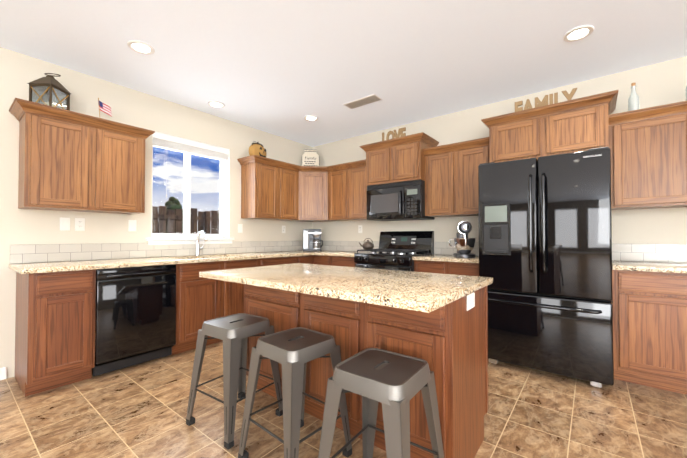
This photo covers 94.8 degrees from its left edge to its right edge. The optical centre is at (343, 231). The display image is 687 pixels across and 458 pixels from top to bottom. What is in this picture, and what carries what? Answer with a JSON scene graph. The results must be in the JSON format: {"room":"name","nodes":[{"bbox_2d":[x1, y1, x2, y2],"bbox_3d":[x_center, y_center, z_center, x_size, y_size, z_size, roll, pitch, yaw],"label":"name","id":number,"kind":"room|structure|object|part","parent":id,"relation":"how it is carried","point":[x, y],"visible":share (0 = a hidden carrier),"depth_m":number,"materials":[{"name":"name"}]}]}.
{"room":"kitchen","nodes":[
{"label":"kitchen","id":0,"kind":"room"},
{"bbox_2d":[0,47,312,377],"bbox_3d":[-2.890,-0.151,2.455,0.200,2.645,7.800,-1,-1,38],"label":"wall","id":1,"kind":"structure","parent":0,"point":[128,106],"depth_m":3.02,"materials":[{"name":"beige paint"}]},
{"bbox_2d":[0,367,6,379],"bbox_3d":[-3.949,1.099,0.917,0.013,0.095,4.085,-1,-1,38],"label":"baseboard","id":2,"kind":"structure","parent":1,"relation":"attached to","point":[3,373],"depth_m":2.50,"materials":[{"name":"white paint"}]},
{"bbox_2d":[17,102,96,211],"bbox_3d":[-2.406,-0.570,2.651,0.322,0.765,0.411,-1,-1,38],"label":"upper cabinet","id":3,"kind":"object","parent":1,"relation":"attached to","point":[73,161],"depth_m":2.54,"materials":[{"name":"brown wood"}]},
{"bbox_2d":[27,73,70,110],"bbox_3d":[-2.430,-1.141,2.618,0.192,0.372,0.192,0,-1,0],"label":"lantern","id":4,"kind":"object","parent":3,"relation":"on","point":[49,85],"visible":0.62,"depth_m":2.58,"materials":[{"name":"brown metal"}]},
{"bbox_2d":[59,217,69,230],"bbox_3d":[-2.476,-0.068,2.809,0.008,0.116,0.072,-1,-1,38],"label":"outlet","id":5,"kind":"object","parent":1,"relation":"attached to","point":[64,224],"depth_m":2.81,"materials":[{"name":"white plastic"}]},
{"bbox_2d":[75,218,84,230],"bbox_3d":[-2.411,-0.066,2.891,0.007,0.116,0.072,-1,-1,38],"label":"outlet","id":6,"kind":"object","parent":1,"relation":"attached to","point":[79,222],"depth_m":2.89,"materials":[{"name":"white plastic"}]},
{"bbox_2d":[93,122,148,213],"bbox_3d":[-2.152,-0.565,2.974,0.322,0.765,0.411,-1,-1,38],"label":"upper cabinet","id":7,"kind":"object","parent":1,"relation":"attached to","point":[120,149],"depth_m":2.88,"materials":[{"name":"brown wood"}]},
{"bbox_2d":[98,98,111,116],"bbox_3d":[-2.186,-1.077,2.897,0.062,0.255,0.118,-1,-1,38],"label":"flag","id":8,"kind":"object","parent":7,"relation":"on","point":[104,108],"visible":0.9,"depth_m":2.90,"materials":[{"name":"multicoloured fabric"}]},
{"bbox_2d":[128,220,135,230],"bbox_3d":[-2.149,-0.061,3.219,0.015,0.116,0.072,-1,-1,38],"label":"outlet","id":9,"kind":"object","parent":1,"relation":"attached to","point":[131,223],"depth_m":3.21,"materials":[{"name":"white plastic"}]},
{"bbox_2d":[10,241,308,263],"bbox_3d":[-1.600,0.203,3.915,0.010,0.152,3.498,-1,-1,38],"label":"tile backsplash","id":10,"kind":"structure","parent":1,"relation":"attached to","point":[36,253],"depth_m":3.17,"materials":[{"name":"beige tile"}]},
{"bbox_2d":[146,131,233,244],"bbox_3d":[-1.813,-0.465,3.776,0.198,1.225,1.030,-1,-1,38],"label":"window","id":11,"kind":"structure","parent":1,"relation":"in","point":[224,206],"depth_m":3.80,"materials":[{"name":"white paint"}]},
{"bbox_3d":[-1.871,-0.502,3.822,0.004,1.090,0.860,-1,-1,38],"label":"glass","id":12,"kind":"part","parent":11,"relation":"part of","materials":[{"name":"clear glass"}]},
{"bbox_3d":[-1.794,0.110,3.751,0.147,0.075,1.030,-1,-1,38],"label":"window sill apron","id":13,"kind":"part","parent":11,"relation":"part of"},
{"bbox_2d":[153,132,228,197],"bbox_3d":[-1.793,-0.725,3.764,0.066,0.694,0.904,-1,-1,38],"label":"window blind","id":14,"kind":"object","parent":11,"relation":"attached to","point":[165,141],"visible":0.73,"depth_m":3.70,"materials":[{"name":"white paint"}]},
{"bbox_2d":[238,224,242,232],"bbox_3d":[-1.372,-0.045,4.205,0.015,0.116,0.072,-1,-1,38],"label":"outlet","id":15,"kind":"object","parent":1,"relation":"attached to","point":[240,226],"depth_m":4.21,"materials":[{"name":"white plastic"}]},
{"bbox_2d":[241,158,280,219],"bbox_3d":[-1.125,-0.556,4.278,0.322,0.756,0.381,-1,-1,38],"label":"upper cabinet","id":16,"kind":"object","parent":1,"relation":"attached to","point":[260,178],"depth_m":4.15,"materials":[{"name":"brown wood"}]},
{"bbox_2d":[249,141,265,156],"bbox_3d":[-1.149,-1.073,4.237,0.217,0.275,0.294,-1,-1,38],"label":"decor","id":17,"kind":"object","parent":16,"relation":"on","point":[257,148],"visible":0.73,"depth_m":4.14,"materials":[{"name":"brown"}]},
{"bbox_2d":[277,162,300,221],"bbox_3d":[-0.851,-0.551,4.583,0.374,0.756,0.438,-1,-1,38],"label":"upper cabinet","id":18,"kind":"object","parent":1,"relation":"attached to","point":[290,174],"depth_m":4.50,"materials":[{"name":"brown wood"}]},
{"bbox_2d":[0,341,686,457],"bbox_3d":[0.347,1.188,-0.245,8.600,0.120,8.000,-1,-1,38],"label":"floor","id":19,"kind":"structure","parent":0,"point":[137,411],"depth_m":1.96,"materials":[{"name":"tile"}]},
{"bbox_2d":[15,269,95,396],"bbox_3d":[-2.303,0.734,2.523,0.617,0.876,0.379,-1,-1,38],"label":"base cabinet","id":20,"kind":"object","parent":19,"relation":"on","point":[55,331],"depth_m":2.33,"materials":[{"name":"brown wood"}]},
{"bbox_2d":[92,264,175,375],"bbox_3d":[-1.976,0.742,2.898,0.610,0.872,0.604,-1,-1,38],"label":"dishwasher","id":21,"kind":"object","parent":19,"relation":"on","point":[135,315],"visible":0.9,"depth_m":2.69,"materials":[{"name":"black metal"}]},
{"bbox_2d":[186,313,282,449],"bbox_3d":[-0.666,0.858,1.966,0.414,0.609,0.414,-1,-1,34],"label":"stool","id":22,"kind":"object","parent":19,"relation":"on","point":[233,332],"visible":0.98,"depth_m":1.89,"materials":[{"name":"grey metal"}]},
{"bbox_2d":[227,256,298,315],"bbox_3d":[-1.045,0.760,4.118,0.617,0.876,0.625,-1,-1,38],"label":"base cabinet","id":23,"kind":"object","parent":19,"relation":"on","point":[235,291],"depth_m":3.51,"materials":[{"name":"brown wood"}]},
{"bbox_2d":[9,250,331,273],"bbox_3d":[-1.352,0.295,3.713,0.645,0.036,3.503,-1,-1,38],"label":"countertop","id":24,"kind":"structure","parent":23,"relation":"on","point":[32,268],"depth_m":2.82,"materials":[{"name":"stone"}]},
{"bbox_2d":[195,231,207,255],"bbox_3d":[-1.615,0.132,3.648,0.234,0.287,0.112,-1,-1,38],"label":"faucet","id":25,"kind":"object","parent":24,"relation":"on","point":[198,249],"visible":1,"depth_m":3.66,"materials":[{"name":"silver metal"}]},
{"bbox_2d":[303,229,322,250],"bbox_3d":[-0.461,0.127,4.804,0.304,0.335,0.200,0,-1,-7],"label":"coffee maker","id":26,"kind":"object","parent":24,"relation":"on","point":[315,240],"visible":1,"depth_m":4.73,"materials":[{"name":"grey metal"}]},
{"bbox_2d":[238,327,351,457],"bbox_3d":[-0.244,0.853,1.628,0.414,0.609,0.414,-1,-1,41],"label":"stool","id":27,"kind":"object","parent":19,"relation":"on","point":[293,351],"visible":1,"depth_m":1.56,"materials":[{"name":"grey metal"}]},
{"bbox_2d":[299,255,314,263],"bbox_3d":[-0.728,0.765,4.475,0.673,0.876,0.328,-1,-1,38],"label":"base cabinet","id":28,"kind":"object","parent":19,"relation":"on","point":[310,259],"depth_m":4.34,"materials":[{"name":"brown wood"}]},
{"bbox_2d":[314,251,361,256],"bbox_3d":[0.068,0.307,4.413,0.718,0.036,0.645,-1,-1,38],"label":"countertop","id":29,"kind":"structure","parent":28,"relation":"on","point":[343,253],"depth_m":4.25,"materials":[{"name":"stone"}]},
{"bbox_2d":[315,255,330,264],"bbox_3d":[-0.131,0.767,4.546,0.328,0.876,0.673,-1,-1,38],"label":"base cabinet","id":30,"kind":"object","parent":19,"relation":"on","point":[319,259],"depth_m":4.32,"materials":[{"name":"brown wood"}]},
{"bbox_2d":[331,256,356,266],"bbox_3d":[0.188,0.763,4.331,0.440,0.876,0.617,-1,-1,38],"label":"base cabinet","id":31,"kind":"object","parent":19,"relation":"on","point":[335,260],"depth_m":4.10,"materials":[{"name":"brown wood"}]},
{"bbox_2d":[244,284,487,457],"bbox_3d":[0.046,0.739,2.072,1.550,0.851,0.603,-1,-1,38],"label":"kitchen island","id":32,"kind":"object","parent":19,"relation":"on","point":[448,343],"visible":0.58,"depth_m":1.62,"materials":[{"name":"brown wood"}]},
{"bbox_2d":[199,263,492,312],"bbox_3d":[-0.053,0.292,2.035,1.668,0.036,0.938,-1,-1,38],"label":"island countertop","id":33,"kind":"structure","parent":32,"relation":"on","point":[421,291],"depth_m":1.68,"materials":[{"name":"stone"}]},
{"bbox_2d":[318,348,443,457],"bbox_3d":[0.159,0.847,1.291,0.428,0.609,0.428,-1,-1,38],"label":"stool","id":34,"kind":"object","parent":19,"relation":"on","point":[394,383],"visible":1,"depth_m":1.24,"materials":[{"name":"grey metal"}]},
{"bbox_2d":[354,231,433,271],"bbox_3d":[0.620,0.592,3.908,0.758,1.204,0.714,-1,-1,38],"label":"gas range","id":35,"kind":"object","parent":19,"relation":"on","point":[397,250],"visible":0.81,"depth_m":3.89,"materials":[{"name":"black metal"}]},
{"bbox_2d":[359,238,373,249],"bbox_3d":[0.293,0.150,3.978,0.191,0.144,0.150,-1,-1,38],"label":"kettle","id":36,"kind":"object","parent":35,"relation":"on","point":[367,245],"visible":1,"depth_m":3.92,"materials":[{"name":"grey metal"}]},
{"bbox_2d":[414,260,442,273],"bbox_3d":[1.107,0.751,3.607,0.371,0.876,0.617,-1,-1,38],"label":"base cabinet","id":37,"kind":"object","parent":19,"relation":"on","point":[419,265],"depth_m":3.38,"materials":[{"name":"brown wood"}]},
{"bbox_2d":[412,254,478,262],"bbox_3d":[1.243,0.292,3.488,0.740,0.036,0.645,-1,-1,38],"label":"countertop","id":38,"kind":"structure","parent":37,"relation":"on","point":[442,257],"depth_m":3.31,"materials":[{"name":"stone"}]},
{"bbox_2d":[449,221,475,257],"bbox_3d":[1.298,0.079,3.397,0.271,0.386,0.340,-1,-1,38],"label":"stand mixer","id":39,"kind":"object","parent":38,"relation":"on","point":[464,244],"visible":1,"depth_m":3.26,"materials":[{"name":"grey metal"}]},
{"bbox_2d":[443,261,478,275],"bbox_3d":[1.398,0.748,3.378,0.370,0.876,0.617,-1,-1,38],"label":"base cabinet","id":40,"kind":"object","parent":19,"relation":"on","point":[456,268],"depth_m":3.17,"materials":[{"name":"brown wood"}]},
{"bbox_2d":[478,147,613,387],"bbox_3d":[1.807,0.281,2.852,0.915,1.792,0.892,-1,-1,38],"label":"refrigerator","id":41,"kind":"object","parent":19,"relation":"on","point":[545,242],"visible":0.94,"depth_m":2.49,"materials":[{"name":"black metal"}]},
{"bbox_2d":[611,269,686,394],"bbox_3d":[2.489,0.734,2.518,0.542,0.876,0.617,-1,-1,38],"label":"base cabinet","id":42,"kind":"object","parent":19,"relation":"on","point":[650,308],"depth_m":2.32,"materials":[{"name":"brown wood"}]},
{"bbox_2d":[612,260,686,272],"bbox_3d":[2.775,0.272,2.281,1.293,0.036,0.645,-1,-1,38],"label":"countertop","id":43,"kind":"structure","parent":42,"relation":"on","point":[669,267],"depth_m":2.38,"materials":[{"name":"stone"}]},
{"bbox_2d":[0,0,686,146],"bbox_3d":[0.347,-1.577,-0.200,8.600,0.120,8.000,-1,-1,38],"label":"ceiling","id":44,"kind":"structure","parent":0,"point":[282,68],"depth_m":2.55,"materials":[{"name":"white paint"}]},
{"bbox_2d":[127,40,154,54],"bbox_3d":[-1.613,-1.467,2.521,0.190,0.011,0.190,-1,-1,38],"label":"recessed light","id":45,"kind":"object","parent":44,"relation":"in","point":[141,47],"visible":0.98,"depth_m":2.52,"materials":[{"name":"white paint"}]},
{"bbox_2d":[208,101,224,107],"bbox_3d":[-1.449,-1.450,3.606,0.190,0.011,0.190,-1,-1,38],"label":"recessed light","id":46,"kind":"object","parent":44,"relation":"in","point":[215,104],"visible":1,"depth_m":3.60,"materials":[{"name":"white paint"}]},
{"bbox_2d":[304,115,318,120],"bbox_3d":[-0.412,-1.443,4.021,0.190,0.011,0.190,-1,-1,38],"label":"recessed light","id":47,"kind":"object","parent":44,"relation":"in","point":[311,118],"visible":1,"depth_m":4.01,"materials":[{"name":"white paint"}]},
{"bbox_2d":[343,94,382,108],"bbox_3d":[0.211,-1.451,3.539,0.430,0.010,0.170,-1,-1,38],"label":"ceiling vent","id":48,"kind":"object","parent":44,"relation":"in","point":[366,100],"visible":1,"depth_m":3.52,"materials":[{"name":"white metal"}]},
{"bbox_2d":[563,25,593,41],"bbox_3d":[1.744,-1.470,2.349,0.190,0.011,0.190,-1,-1,38],"label":"recessed light","id":49,"kind":"object","parent":44,"relation":"in","point":[578,33],"visible":1,"depth_m":2.35,"materials":[{"name":"white paint"}]},
{"bbox_2d":[312,56,686,262],"bbox_3d":[2.761,-0.145,2.841,8.200,2.645,0.200,-1,-1,38],"label":"wall","id":50,"kind":"structure","parent":0,"point":[661,83],"depth_m":3.38,"materials":[{"name":"beige paint"}]},
{"bbox_2d":[301,166,324,221],"bbox_3d":[-0.471,-0.546,4.877,0.608,0.756,0.608,-1,-1,38],"label":"upper cabinet","id":51,"kind":"object","parent":50,"relation":"attached to","point":[312,177],"depth_m":4.65,"materials":[{"name":"brown wood"}]},
{"bbox_2d":[302,149,319,165],"bbox_3d":[-0.523,-1.118,5.027,0.281,0.387,0.054,0,-1,-7],"label":"sign","id":52,"kind":"object","parent":51,"relation":"on","point":[310,157],"visible":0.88,"depth_m":5.03,"materials":[{"name":"beige wood"}]},
{"bbox_2d":[325,162,348,221],"bbox_3d":[-0.033,-0.549,4.681,0.436,0.756,0.374,-1,-1,38],"label":"upper cabinet","id":53,"kind":"object","parent":50,"relation":"attached to","point":[336,177],"depth_m":4.56,"materials":[{"name":"brown wood"}]},
{"bbox_2d":[321,241,378,251],"bbox_3d":[0.022,0.218,4.856,1.336,0.152,0.012,-1,-1,38],"label":"tile backsplash","id":54,"kind":"structure","parent":50,"relation":"attached to","point":[327,245],"depth_m":4.85,"materials":[{"name":"beige tile"}]},
{"bbox_2d":[349,162,367,220],"bbox_3d":[0.303,-0.553,4.449,0.379,0.756,0.322,-1,-1,38],"label":"upper cabinet","id":55,"kind":"object","parent":50,"relation":"attached to","point":[358,190],"depth_m":4.34,"materials":[{"name":"brown wood"}]},
{"bbox_2d":[358,225,361,232],"bbox_3d":[0.249,-0.038,4.684,0.072,0.116,0.007,-1,-1,38],"label":"outlet","id":56,"kind":"object","parent":50,"relation":"attached to","point":[359,226],"depth_m":4.69,"materials":[{"name":"white plastic"}]},
{"bbox_2d":[365,142,388,185],"bbox_3d":[0.567,-0.846,4.172,0.380,0.490,0.437,-1,-1,38],"label":"upper cabinet","id":57,"kind":"object","parent":50,"relation":"attached to","point":[377,157],"depth_m":4.01,"materials":[{"name":"brown wood"}]},
{"bbox_2d":[382,127,405,140],"bbox_3d":[0.631,-1.188,3.975,0.330,0.185,0.022,-1,-1,38],"label":"decorative letters","id":58,"kind":"object","parent":57,"relation":"on","point":[394,134],"visible":0.52,"depth_m":3.95,"materials":[{"name":"brown wood"}]},
{"bbox_2d":[389,134,436,182],"bbox_3d":[0.866,-0.850,3.937,0.380,0.490,0.437,-1,-1,38],"label":"upper cabinet","id":59,"kind":"object","parent":50,"relation":"attached to","point":[406,155],"depth_m":3.75,"materials":[{"name":"brown wood"}]},
{"bbox_2d":[367,180,434,220],"bbox_3d":[0.708,-0.377,4.035,0.756,0.448,0.462,-1,-1,38],"label":"microwave","id":60,"kind":"object","parent":59,"relation":"attached to","point":[401,201],"visible":1,"depth_m":3.86,"materials":[{"name":"black metal"}]},
{"bbox_2d":[425,146,452,216],"bbox_3d":[1.198,-0.564,3.744,0.371,0.756,0.322,-1,-1,38],"label":"upper cabinet","id":61,"kind":"object","parent":50,"relation":"attached to","point":[439,162],"depth_m":3.62,"materials":[{"name":"brown wood"}]},
{"bbox_2d":[435,242,478,255],"bbox_3d":[1.441,0.200,3.739,0.739,0.152,0.010,-1,-1,38],"label":"tile backsplash","id":62,"kind":"structure","parent":50,"relation":"attached to","point":[440,247],"depth_m":3.87,"materials":[{"name":"beige tile"}]},
{"bbox_2d":[453,138,488,216],"bbox_3d":[1.489,-0.568,3.515,0.371,0.756,0.322,-1,-1,38],"label":"upper cabinet","id":63,"kind":"object","parent":50,"relation":"attached to","point":[467,157],"depth_m":3.43,"materials":[{"name":"brown wood"}]},
{"bbox_2d":[485,110,540,162],"bbox_3d":[1.783,-0.879,3.215,0.463,0.455,0.437,-1,-1,38],"label":"upper cabinet","id":64,"kind":"object","parent":50,"relation":"attached to","point":[518,136],"depth_m":3.05,"materials":[{"name":"brown wood"}]},
{"bbox_2d":[515,88,576,111],"bbox_3d":[1.895,-1.198,2.979,0.500,0.172,0.022,-1,-1,38],"label":"letters spelling family","id":65,"kind":"object","parent":64,"relation":"on","point":[539,103],"visible":0.58,"depth_m":2.97,"materials":[{"name":"brown wood"}]},
{"bbox_2d":[541,94,612,156],"bbox_3d":[2.147,-0.884,2.929,0.463,0.455,0.437,-1,-1,38],"label":"upper cabinet","id":66,"kind":"object","parent":50,"relation":"attached to","point":[584,125],"depth_m":2.75,"materials":[{"name":"brown wood"}]},
{"bbox_2d":[611,102,686,209],"bbox_3d":[2.578,-0.582,2.657,0.541,0.756,0.322,-1,-1,38],"label":"upper cabinet","id":67,"kind":"object","parent":50,"relation":"attached to","point":[649,156],"depth_m":2.55,"materials":[{"name":"brown wood"}]},
{"bbox_2d":[628,83,639,110],"bbox_3d":[2.477,-1.114,2.698,0.072,0.308,0.072,-1,-1,38],"label":"bottle","id":68,"kind":"object","parent":67,"relation":"on","point":[633,101],"visible":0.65,"depth_m":2.68,"materials":[{"name":"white glass"}]},
{"bbox_2d":[612,244,686,262],"bbox_3d":[2.973,0.181,2.532,1.293,0.152,0.010,-1,-1,38],"label":"tile backsplash","id":69,"kind":"structure","parent":50,"relation":"attached to","point":[677,253],"depth_m":2.76,"materials":[{"name":"beige tile"}]},
{"label":"outside","id":70,"kind":"structure","parent":0,"visible":0},
{"bbox_3d":[-24.172,1.642,23.908,59.780,0.150,60.000,-1,-1,38],"label":"ground","id":71,"kind":"structure","parent":70,"visible":0},
{"bbox_2d":[165,197,182,233],"bbox_3d":[-5.471,0.107,10.284,1.347,2.481,1.322,-1,-1,38],"label":"tree","id":72,"kind":"object","parent":71,"relation":"on","point":[171,203],"depth_m":10.11,"materials":[{"name":"green plant"}]},
{"bbox_2d":[152,206,219,233],"bbox_3d":[-3.594,0.381,6.472,0.148,1.810,14.052,-1,-1,38],"label":"fence","id":73,"kind":"object","parent":71,"relation":"on","point":[161,223],"depth_m":6.72,"materials":[{"name":"brown wood"}]}
]}

